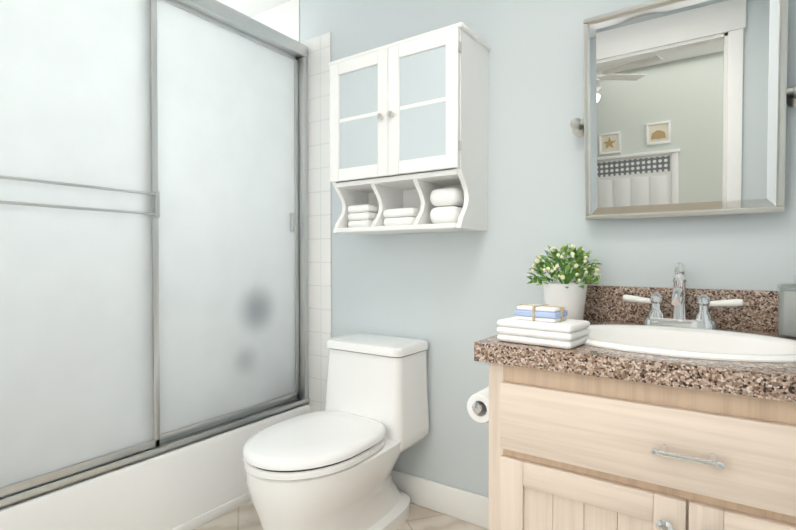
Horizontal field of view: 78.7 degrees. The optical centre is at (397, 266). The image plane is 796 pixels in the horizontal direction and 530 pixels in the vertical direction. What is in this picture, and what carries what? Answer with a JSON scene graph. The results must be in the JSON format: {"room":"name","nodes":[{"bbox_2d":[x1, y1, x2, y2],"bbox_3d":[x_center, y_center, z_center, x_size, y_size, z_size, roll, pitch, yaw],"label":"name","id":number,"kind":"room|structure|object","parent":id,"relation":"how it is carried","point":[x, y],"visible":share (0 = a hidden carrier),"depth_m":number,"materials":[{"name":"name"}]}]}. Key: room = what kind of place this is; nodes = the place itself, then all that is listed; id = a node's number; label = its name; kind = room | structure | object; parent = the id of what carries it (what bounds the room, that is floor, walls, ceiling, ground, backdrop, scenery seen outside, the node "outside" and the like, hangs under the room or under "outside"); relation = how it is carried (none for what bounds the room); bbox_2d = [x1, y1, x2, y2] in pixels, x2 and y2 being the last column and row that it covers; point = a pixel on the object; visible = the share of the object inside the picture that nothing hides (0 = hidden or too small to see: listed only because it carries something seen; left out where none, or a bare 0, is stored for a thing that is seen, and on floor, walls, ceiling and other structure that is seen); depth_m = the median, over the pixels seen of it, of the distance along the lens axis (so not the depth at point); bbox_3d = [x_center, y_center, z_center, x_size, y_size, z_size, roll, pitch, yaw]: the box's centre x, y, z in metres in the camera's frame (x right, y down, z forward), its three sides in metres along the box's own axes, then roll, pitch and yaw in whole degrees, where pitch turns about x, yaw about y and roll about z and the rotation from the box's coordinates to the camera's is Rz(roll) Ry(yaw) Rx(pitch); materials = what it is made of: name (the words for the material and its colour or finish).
{"room":"bathroom","nodes":[
{"label":"bathroom","id":0,"kind":"room"},
{"bbox_2d":[217,0,290,16],"bbox_3d":[-0.396,-1.211,1.059,2.760,0.100,1.920,1,1,34],"label":"ceiling","id":1,"kind":"structure","parent":0,"point":[250,8],"depth_m":2.19,"materials":[{"name":"white paint"}]},
{"bbox_2d":[194,501,487,529],"bbox_3d":[-0.396,0.949,1.094,2.760,0.100,1.920,1,1,34],"label":"floor","id":2,"kind":"structure","parent":0,"point":[244,516],"depth_m":1.69,"materials":[{"name":"tile"}]},
{"bbox_2d":[0,404,310,529],"bbox_3d":[-1.064,0.746,1.728,0.720,0.285,1.402,1,1,34],"label":"bathtub","id":3,"kind":"object","parent":2,"relation":"on","point":[193,486],"visible":0.27,"depth_m":1.54,"materials":[{"name":"white ceramic"}]},
{"bbox_2d":[0,0,308,509],"bbox_3d":[-0.805,-0.166,1.537,0.068,1.544,1.402,1,1,34],"label":"shower door","id":4,"kind":"structure","parent":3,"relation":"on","point":[153,228],"depth_m":1.52,"materials":[{"name":"white glass"}]},
{"bbox_2d":[242,333,428,529],"bbox_3d":[-0.205,0.580,1.591,0.365,0.622,0.658,1,1,34],"label":"toilet","id":5,"kind":"object","parent":2,"relation":"on","point":[331,465],"visible":0.98,"depth_m":1.53,"materials":[{"name":"white ceramic"}]},
{"bbox_2d":[467,244,795,529],"bbox_3d":[0.605,0.419,1.079,0.864,0.959,0.600,1,1,34],"label":"bathroom vanity","id":6,"kind":"object","parent":2,"relation":"on","point":[596,407],"visible":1,"depth_m":0.93,"materials":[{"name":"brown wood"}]},
{"bbox_2d":[526,244,600,319],"bbox_3d":[0.471,0.046,1.375,0.210,0.223,0.212,1,1,34],"label":"potted plant","id":7,"kind":"object","parent":6,"relation":"on","point":[582,301],"depth_m":1.34,"materials":[{"name":"green plant"}]},
{"bbox_2d":[776,275,795,339],"bbox_3d":[0.912,0.074,1.089,0.092,0.176,0.092,1,1,34],"label":"soap dispenser","id":8,"kind":"object","parent":6,"relation":"on","point":[786,292],"depth_m":1.07,"materials":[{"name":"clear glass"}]},
{"bbox_2d":[299,0,795,497],"bbox_3d":[0.117,-0.143,1.828,2.760,2.060,0.100,1,1,34],"label":"wall","id":9,"kind":"structure","parent":0,"point":[450,298],"depth_m":1.60,"materials":[{"name":"blue paint"}]},
{"bbox_2d":[251,0,331,411],"bbox_3d":[-0.626,-0.150,2.269,0.835,2.060,0.008,1,1,34],"label":"wall tile","id":10,"kind":"structure","parent":9,"relation":"attached to","point":[284,18],"depth_m":2.07,"materials":[{"name":"white tile"}]},
{"bbox_2d":[328,22,490,234],"bbox_3d":[0.020,-0.429,1.681,0.540,0.616,0.243,1,1,34],"label":"wall cabinet","id":11,"kind":"object","parent":9,"relation":"attached to","point":[408,135],"visible":1,"depth_m":1.59,"materials":[{"name":"white paint"}]},
{"bbox_2d":[392,469,488,528],"bbox_3d":[0.109,0.835,1.780,0.944,0.105,0.014,1,1,34],"label":"baseboard","id":12,"kind":"structure","parent":9,"relation":"attached to","point":[464,505],"depth_m":1.72,"materials":[{"name":"white wood"}]},
{"bbox_2d":[570,0,795,219],"bbox_3d":[0.736,-0.414,1.284,0.559,0.565,0.092,1,1,34],"label":"mirror","id":13,"kind":"object","parent":9,"relation":"attached to","point":[686,102],"visible":1,"depth_m":1.25,"materials":[{"name":"silver metal"}]}
]}

